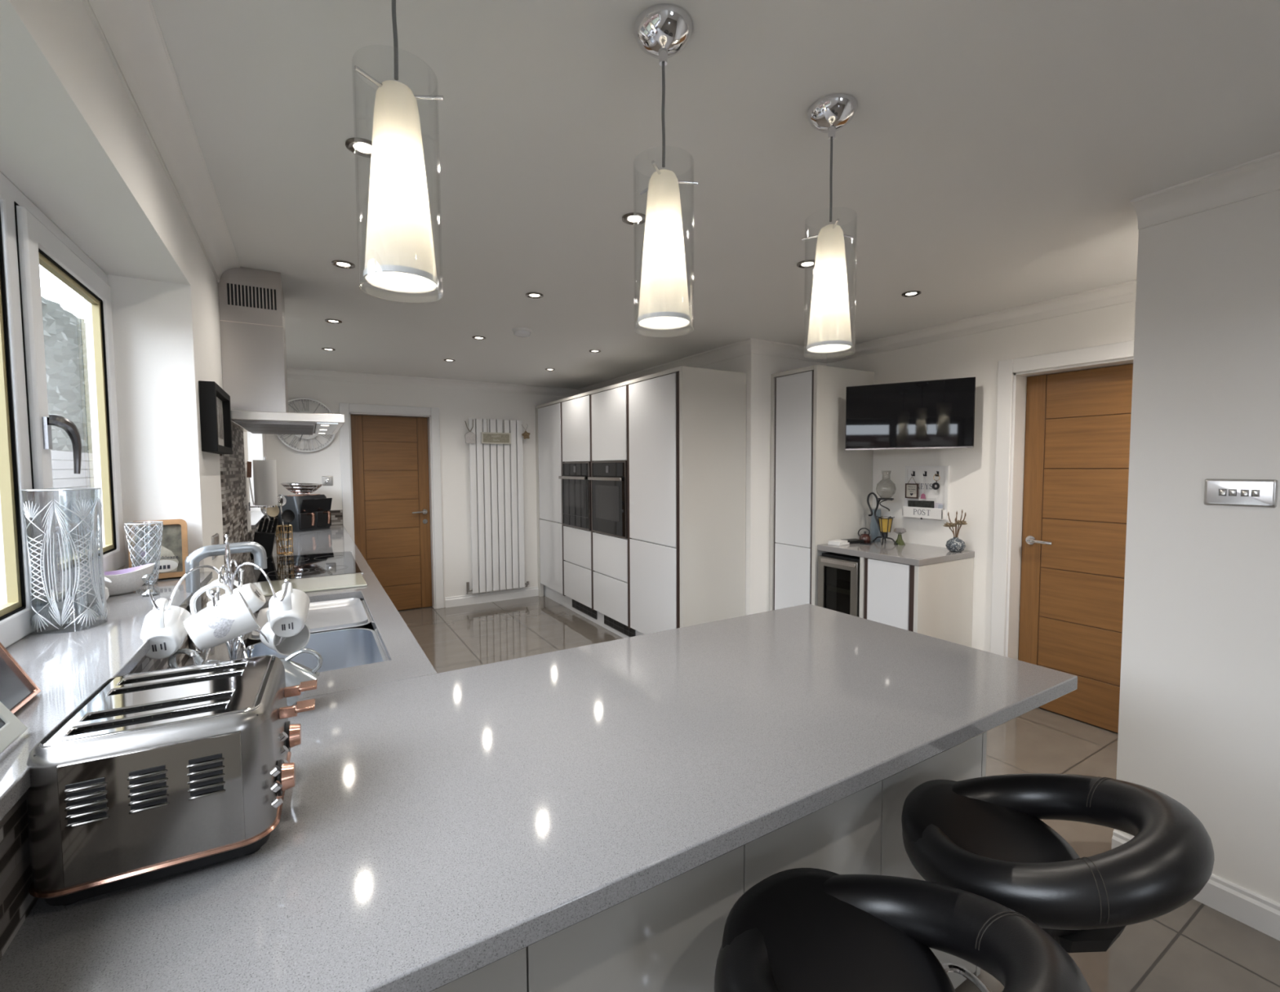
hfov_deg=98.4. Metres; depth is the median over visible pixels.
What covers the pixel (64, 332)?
hedge
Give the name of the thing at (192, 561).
tap
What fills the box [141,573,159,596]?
glass ornament
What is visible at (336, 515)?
mosaic upstand
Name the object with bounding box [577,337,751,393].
trim
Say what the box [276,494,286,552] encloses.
slotted spoon
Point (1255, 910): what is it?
baseboard
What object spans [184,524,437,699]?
countertop
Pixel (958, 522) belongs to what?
dried flowers
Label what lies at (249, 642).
base cabinet
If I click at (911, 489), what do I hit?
hanging sign
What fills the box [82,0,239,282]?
trim
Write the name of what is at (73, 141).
wall
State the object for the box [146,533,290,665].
mug tree
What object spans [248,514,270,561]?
mosaic upstand
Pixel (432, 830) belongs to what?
countertop
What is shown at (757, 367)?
wall
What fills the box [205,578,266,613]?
mug
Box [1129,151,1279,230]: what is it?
trim
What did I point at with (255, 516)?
window sill
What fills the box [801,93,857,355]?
pendant light
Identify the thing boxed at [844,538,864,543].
wallet
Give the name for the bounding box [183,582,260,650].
mug
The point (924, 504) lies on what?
postcard
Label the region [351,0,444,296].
pendant light
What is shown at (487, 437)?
hanging sign
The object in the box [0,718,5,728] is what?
picture
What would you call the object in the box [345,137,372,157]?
recessed light
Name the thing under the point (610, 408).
housing
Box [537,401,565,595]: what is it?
tall cabinet
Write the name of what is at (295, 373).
trim
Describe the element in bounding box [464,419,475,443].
heart
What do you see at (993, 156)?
ceiling
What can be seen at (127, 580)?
bowl
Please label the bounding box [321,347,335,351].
recessed light
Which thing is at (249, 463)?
hanging utensil
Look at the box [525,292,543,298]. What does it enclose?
recessed light
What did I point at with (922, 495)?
lanyard
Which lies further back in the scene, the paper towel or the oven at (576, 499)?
the oven at (576, 499)
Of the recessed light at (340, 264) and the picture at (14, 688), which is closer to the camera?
the picture at (14, 688)
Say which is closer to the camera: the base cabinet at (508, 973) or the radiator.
the base cabinet at (508, 973)
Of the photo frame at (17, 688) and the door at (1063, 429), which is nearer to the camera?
the photo frame at (17, 688)
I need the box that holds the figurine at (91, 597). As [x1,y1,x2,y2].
[80,570,111,603]
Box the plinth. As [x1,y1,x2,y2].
[543,585,643,638]
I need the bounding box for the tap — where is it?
[184,541,266,657]
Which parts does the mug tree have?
arm, arm, arm, arm, post, arm, arm, arm, arm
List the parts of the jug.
handle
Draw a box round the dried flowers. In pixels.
[942,509,967,537]
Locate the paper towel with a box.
[248,457,277,511]
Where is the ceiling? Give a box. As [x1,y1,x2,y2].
[151,0,1279,388]
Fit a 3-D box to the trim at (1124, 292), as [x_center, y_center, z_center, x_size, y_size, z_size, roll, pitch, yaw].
[2.470,-1.009,2.669,0.082,0.082,3.969,-2,4,-31]
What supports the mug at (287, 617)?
hanging from the mug tree
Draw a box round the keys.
[932,474,939,492]
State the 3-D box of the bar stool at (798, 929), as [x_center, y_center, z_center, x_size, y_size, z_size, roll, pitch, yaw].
[0.352,0.987,0.818,0.483,0.837,0.480,1,3,20]
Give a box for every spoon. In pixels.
[266,505,284,551]
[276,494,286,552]
[281,509,294,551]
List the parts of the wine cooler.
pane, handle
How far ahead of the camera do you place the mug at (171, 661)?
1.19 m
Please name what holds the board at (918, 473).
attached to the wall at (978, 355)
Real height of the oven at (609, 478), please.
0.628 m
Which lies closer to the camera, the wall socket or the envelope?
the wall socket
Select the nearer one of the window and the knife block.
the window
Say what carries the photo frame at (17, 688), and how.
on the window sill at (67, 668)
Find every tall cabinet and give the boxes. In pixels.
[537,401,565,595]
[628,371,678,634]
[769,364,874,610]
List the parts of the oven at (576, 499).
handle, door, control panel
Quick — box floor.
[397,595,1279,991]
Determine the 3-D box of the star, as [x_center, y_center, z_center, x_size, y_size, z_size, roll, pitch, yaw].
[-1.246,-0.703,6.024,0.095,0.171,0.037,-2,4,-31]
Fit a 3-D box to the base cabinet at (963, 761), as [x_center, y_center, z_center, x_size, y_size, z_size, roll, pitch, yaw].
[0.588,0.914,1.717,0.436,0.884,0.672,-2,4,-31]
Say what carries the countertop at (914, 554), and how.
on the base cabinet at (935, 600)
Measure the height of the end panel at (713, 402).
2.128 m
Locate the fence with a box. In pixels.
[50,450,97,562]
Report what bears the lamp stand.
on the countertop at (914, 554)
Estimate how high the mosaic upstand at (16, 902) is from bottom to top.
0.160 m
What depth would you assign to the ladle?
3.39 m
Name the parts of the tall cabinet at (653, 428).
door, door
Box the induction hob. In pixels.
[254,551,363,582]
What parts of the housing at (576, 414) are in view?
door, drawer, drawer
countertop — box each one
[0,603,1077,991]
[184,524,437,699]
[817,539,974,566]
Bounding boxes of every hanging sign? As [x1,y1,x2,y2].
[481,418,511,444]
[905,475,918,498]
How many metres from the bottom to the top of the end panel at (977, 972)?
0.884 m
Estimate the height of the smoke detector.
0.042 m
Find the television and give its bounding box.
[845,377,975,450]
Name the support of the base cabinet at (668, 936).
on the floor
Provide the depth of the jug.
1.21 m
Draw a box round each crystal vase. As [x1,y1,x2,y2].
[21,487,107,634]
[124,520,163,586]
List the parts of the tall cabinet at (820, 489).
door, door, panel, panel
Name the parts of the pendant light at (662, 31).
cord, lamp shade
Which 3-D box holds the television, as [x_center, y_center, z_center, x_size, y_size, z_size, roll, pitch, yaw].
[1.768,-0.518,3.635,0.742,0.424,0.274,2,4,32]
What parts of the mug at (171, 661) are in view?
handle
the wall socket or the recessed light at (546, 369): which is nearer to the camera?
the wall socket
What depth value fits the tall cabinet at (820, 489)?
3.90 m
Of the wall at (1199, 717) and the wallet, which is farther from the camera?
the wallet
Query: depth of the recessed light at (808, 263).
2.45 m
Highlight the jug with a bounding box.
[279,648,322,706]
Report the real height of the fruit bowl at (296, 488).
0.122 m
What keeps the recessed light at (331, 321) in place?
in the ceiling
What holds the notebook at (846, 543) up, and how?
on the countertop at (914, 554)
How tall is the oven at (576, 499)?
0.628 m
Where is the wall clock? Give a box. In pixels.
[276,397,335,452]
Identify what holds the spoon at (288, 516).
in the utensil holder
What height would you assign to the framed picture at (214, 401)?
0.240 m
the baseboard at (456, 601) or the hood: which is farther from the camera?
the baseboard at (456, 601)
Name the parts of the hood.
light panel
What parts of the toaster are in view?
panel, plate, lever, lever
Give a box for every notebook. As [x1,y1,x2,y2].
[827,542,849,546]
[828,539,847,543]
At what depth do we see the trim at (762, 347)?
4.11 m
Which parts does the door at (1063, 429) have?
handle, frame, panel, panel, panel, panel, panel, panel, panel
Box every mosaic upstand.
[0,584,208,959]
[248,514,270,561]
[270,509,342,526]
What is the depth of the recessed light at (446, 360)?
4.60 m
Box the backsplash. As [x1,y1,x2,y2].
[219,425,248,586]
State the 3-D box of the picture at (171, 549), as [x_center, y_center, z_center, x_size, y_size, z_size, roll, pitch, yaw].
[-1.515,0.170,1.743,0.112,0.149,0.038,-3,4,-37]
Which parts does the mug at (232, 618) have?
handle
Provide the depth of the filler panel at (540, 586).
6.18 m
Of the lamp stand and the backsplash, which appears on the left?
the backsplash
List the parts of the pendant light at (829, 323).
lamp shade, cord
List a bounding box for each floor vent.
[572,599,596,619]
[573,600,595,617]
[604,614,635,636]
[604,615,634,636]
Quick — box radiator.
[466,417,528,594]
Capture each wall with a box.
[0,0,266,601]
[265,377,568,607]
[698,353,771,615]
[771,355,826,373]
[826,300,1135,652]
[1114,189,1279,903]
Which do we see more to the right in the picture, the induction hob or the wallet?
the wallet
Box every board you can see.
[252,573,367,596]
[902,465,950,520]
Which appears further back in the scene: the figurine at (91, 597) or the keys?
the keys
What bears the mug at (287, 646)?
hanging from the mug tree
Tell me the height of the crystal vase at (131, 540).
0.187 m
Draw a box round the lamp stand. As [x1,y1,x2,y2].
[866,471,897,545]
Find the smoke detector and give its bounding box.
[512,327,531,337]
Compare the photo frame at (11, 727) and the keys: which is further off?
the keys
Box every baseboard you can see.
[444,586,538,608]
[1111,830,1279,940]
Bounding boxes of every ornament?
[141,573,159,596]
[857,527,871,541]
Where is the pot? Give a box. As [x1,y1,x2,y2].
[858,533,871,541]
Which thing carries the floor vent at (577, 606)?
in the plinth
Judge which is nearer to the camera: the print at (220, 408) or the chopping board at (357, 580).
the print at (220, 408)
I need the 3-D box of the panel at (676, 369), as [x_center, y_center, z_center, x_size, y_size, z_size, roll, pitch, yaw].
[-0.206,-0.935,5.107,0.573,0.027,2.790,-2,4,-31]
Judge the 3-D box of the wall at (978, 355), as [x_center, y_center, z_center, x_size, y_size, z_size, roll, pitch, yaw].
[2.597,0.116,2.801,0.200,2.343,3.969,-2,4,-31]
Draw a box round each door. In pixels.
[338,403,444,610]
[990,340,1133,733]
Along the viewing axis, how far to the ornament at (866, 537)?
3.87 m
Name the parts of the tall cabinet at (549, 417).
door, door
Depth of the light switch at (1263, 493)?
1.73 m
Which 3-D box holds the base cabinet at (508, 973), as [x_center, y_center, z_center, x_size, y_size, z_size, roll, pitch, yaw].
[-0.589,0.958,1.012,0.565,0.884,0.672,-2,4,-31]
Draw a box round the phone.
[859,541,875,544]
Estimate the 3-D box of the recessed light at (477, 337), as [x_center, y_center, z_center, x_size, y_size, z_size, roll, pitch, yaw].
[-1.108,-1.086,3.803,0.092,0.007,0.092,-2,4,-31]
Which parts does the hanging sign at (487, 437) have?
frame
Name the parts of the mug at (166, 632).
handle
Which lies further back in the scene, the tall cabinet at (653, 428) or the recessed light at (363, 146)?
the tall cabinet at (653, 428)
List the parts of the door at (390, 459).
panel, panel, panel, panel, panel, panel, panel, handle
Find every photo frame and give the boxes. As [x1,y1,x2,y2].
[0,642,40,714]
[0,701,27,754]
[128,519,188,580]
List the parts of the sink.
half bowl, bowl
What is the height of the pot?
0.062 m
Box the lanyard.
[920,476,925,498]
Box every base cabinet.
[240,598,368,657]
[431,946,527,991]
[526,845,743,991]
[743,780,882,893]
[858,556,973,647]
[880,733,982,989]
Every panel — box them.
[534,366,679,408]
[535,408,543,596]
[679,365,746,627]
[973,731,986,976]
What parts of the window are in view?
handle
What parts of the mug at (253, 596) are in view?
handle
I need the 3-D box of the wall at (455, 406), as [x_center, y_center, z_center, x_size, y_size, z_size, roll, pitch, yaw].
[-1.968,-0.021,5.869,3.275,2.343,0.250,-2,4,-31]
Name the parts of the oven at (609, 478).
handle, control panel, door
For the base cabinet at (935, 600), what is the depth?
3.33 m
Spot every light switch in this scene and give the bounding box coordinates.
[321,475,333,485]
[1204,478,1277,507]
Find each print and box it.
[207,616,235,637]
[217,405,219,437]
[217,406,223,439]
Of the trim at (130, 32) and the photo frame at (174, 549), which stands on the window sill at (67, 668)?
the photo frame at (174, 549)
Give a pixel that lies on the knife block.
(264, 537)
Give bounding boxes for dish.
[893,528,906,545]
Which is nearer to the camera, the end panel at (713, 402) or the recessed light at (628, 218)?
the recessed light at (628, 218)
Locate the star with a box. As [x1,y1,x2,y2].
[521,423,529,439]
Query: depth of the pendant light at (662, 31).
1.11 m
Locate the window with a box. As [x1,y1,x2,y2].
[0,171,125,648]
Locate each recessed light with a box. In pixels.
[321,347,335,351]
[324,319,342,323]
[331,260,355,268]
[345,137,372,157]
[444,359,455,361]
[471,335,485,339]
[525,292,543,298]
[545,368,555,370]
[588,349,600,352]
[622,212,645,225]
[796,259,814,268]
[901,290,920,297]
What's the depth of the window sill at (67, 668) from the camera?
1.00 m
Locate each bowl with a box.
[104,563,155,595]
[280,480,328,493]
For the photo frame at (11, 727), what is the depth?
0.70 m
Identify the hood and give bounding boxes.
[217,266,344,435]
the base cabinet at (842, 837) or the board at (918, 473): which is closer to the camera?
the base cabinet at (842, 837)
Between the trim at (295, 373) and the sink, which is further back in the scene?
the trim at (295, 373)
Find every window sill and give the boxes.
[0,571,212,821]
[250,511,266,528]
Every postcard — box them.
[907,497,936,502]
[907,500,933,507]
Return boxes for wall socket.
[211,533,219,559]
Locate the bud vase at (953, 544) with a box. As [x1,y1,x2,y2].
[945,537,965,551]
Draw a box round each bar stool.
[714,867,1091,991]
[901,773,1214,991]
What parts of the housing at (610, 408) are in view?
door, drawer, drawer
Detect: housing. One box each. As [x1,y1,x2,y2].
[561,394,595,610]
[591,384,631,628]
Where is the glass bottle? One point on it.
(873, 528)
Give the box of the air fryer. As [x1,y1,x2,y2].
[277,493,332,532]
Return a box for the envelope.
[933,502,942,508]
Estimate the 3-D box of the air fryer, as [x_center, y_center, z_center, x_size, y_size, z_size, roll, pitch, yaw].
[-2.879,0.141,4.790,0.317,0.305,0.330,1,3,17]
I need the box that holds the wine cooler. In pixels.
[817,551,860,617]
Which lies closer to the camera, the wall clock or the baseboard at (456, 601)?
the wall clock
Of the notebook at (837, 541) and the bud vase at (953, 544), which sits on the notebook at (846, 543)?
the notebook at (837, 541)
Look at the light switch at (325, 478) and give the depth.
5.15 m
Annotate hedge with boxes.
[41,296,94,517]
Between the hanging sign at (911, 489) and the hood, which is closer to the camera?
the hood
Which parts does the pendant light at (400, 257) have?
cord, lamp shade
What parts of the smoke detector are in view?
mounting plate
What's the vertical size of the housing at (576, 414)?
1.960 m
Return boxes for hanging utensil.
[244,461,254,505]
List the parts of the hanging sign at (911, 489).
frame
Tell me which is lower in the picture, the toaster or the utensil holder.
the toaster
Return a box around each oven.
[558,462,591,530]
[587,460,627,538]
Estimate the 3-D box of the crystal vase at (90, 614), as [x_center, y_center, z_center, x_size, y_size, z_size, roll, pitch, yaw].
[-1.249,0.136,1.206,0.107,0.303,0.107,-1,3,-9]
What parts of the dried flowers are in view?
stem, stem, stem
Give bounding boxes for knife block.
[250,516,278,559]
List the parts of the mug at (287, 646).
handle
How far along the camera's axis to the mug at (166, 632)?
1.15 m
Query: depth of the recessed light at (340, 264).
2.42 m
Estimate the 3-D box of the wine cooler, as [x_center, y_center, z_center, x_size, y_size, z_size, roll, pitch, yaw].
[1.536,0.806,3.801,0.575,0.830,0.315,-2,4,-31]
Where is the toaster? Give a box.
[26,654,317,906]
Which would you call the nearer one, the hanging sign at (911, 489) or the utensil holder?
the utensil holder
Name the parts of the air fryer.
lid trim, drawer, handle, control panel, drawer, handle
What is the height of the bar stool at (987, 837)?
0.837 m
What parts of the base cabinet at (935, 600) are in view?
panel, door, panel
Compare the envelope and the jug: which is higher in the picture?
the envelope
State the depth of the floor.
2.64 m
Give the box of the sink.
[240,598,386,672]
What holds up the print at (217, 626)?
attached to the mug at (232, 618)
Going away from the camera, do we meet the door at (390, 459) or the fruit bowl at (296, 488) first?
the fruit bowl at (296, 488)
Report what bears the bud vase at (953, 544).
on the countertop at (914, 554)
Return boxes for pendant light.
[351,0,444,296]
[633,3,697,329]
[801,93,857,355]
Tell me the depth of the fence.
8.93 m
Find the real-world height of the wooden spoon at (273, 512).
0.306 m
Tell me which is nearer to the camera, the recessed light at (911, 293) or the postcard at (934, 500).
the recessed light at (911, 293)
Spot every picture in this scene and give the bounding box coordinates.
[0,651,33,710]
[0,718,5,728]
[134,524,182,573]
[198,380,232,453]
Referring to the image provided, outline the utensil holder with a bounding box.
[275,524,293,555]
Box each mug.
[139,597,191,659]
[167,648,219,668]
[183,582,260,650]
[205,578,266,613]
[259,608,310,655]
[268,582,310,637]
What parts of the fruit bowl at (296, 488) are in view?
dish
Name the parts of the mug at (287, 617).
handle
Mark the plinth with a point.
(610, 624)
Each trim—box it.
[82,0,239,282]
[286,367,581,396]
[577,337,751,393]
[750,337,827,363]
[826,280,1136,363]
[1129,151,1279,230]
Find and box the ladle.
[260,507,283,552]
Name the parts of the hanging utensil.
handle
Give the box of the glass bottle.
[869,507,880,541]
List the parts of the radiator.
header rail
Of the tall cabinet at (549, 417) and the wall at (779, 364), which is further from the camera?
the tall cabinet at (549, 417)
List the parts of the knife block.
knife handle, knife handle, knife handle, knife handle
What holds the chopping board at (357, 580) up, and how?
on the countertop at (406, 659)

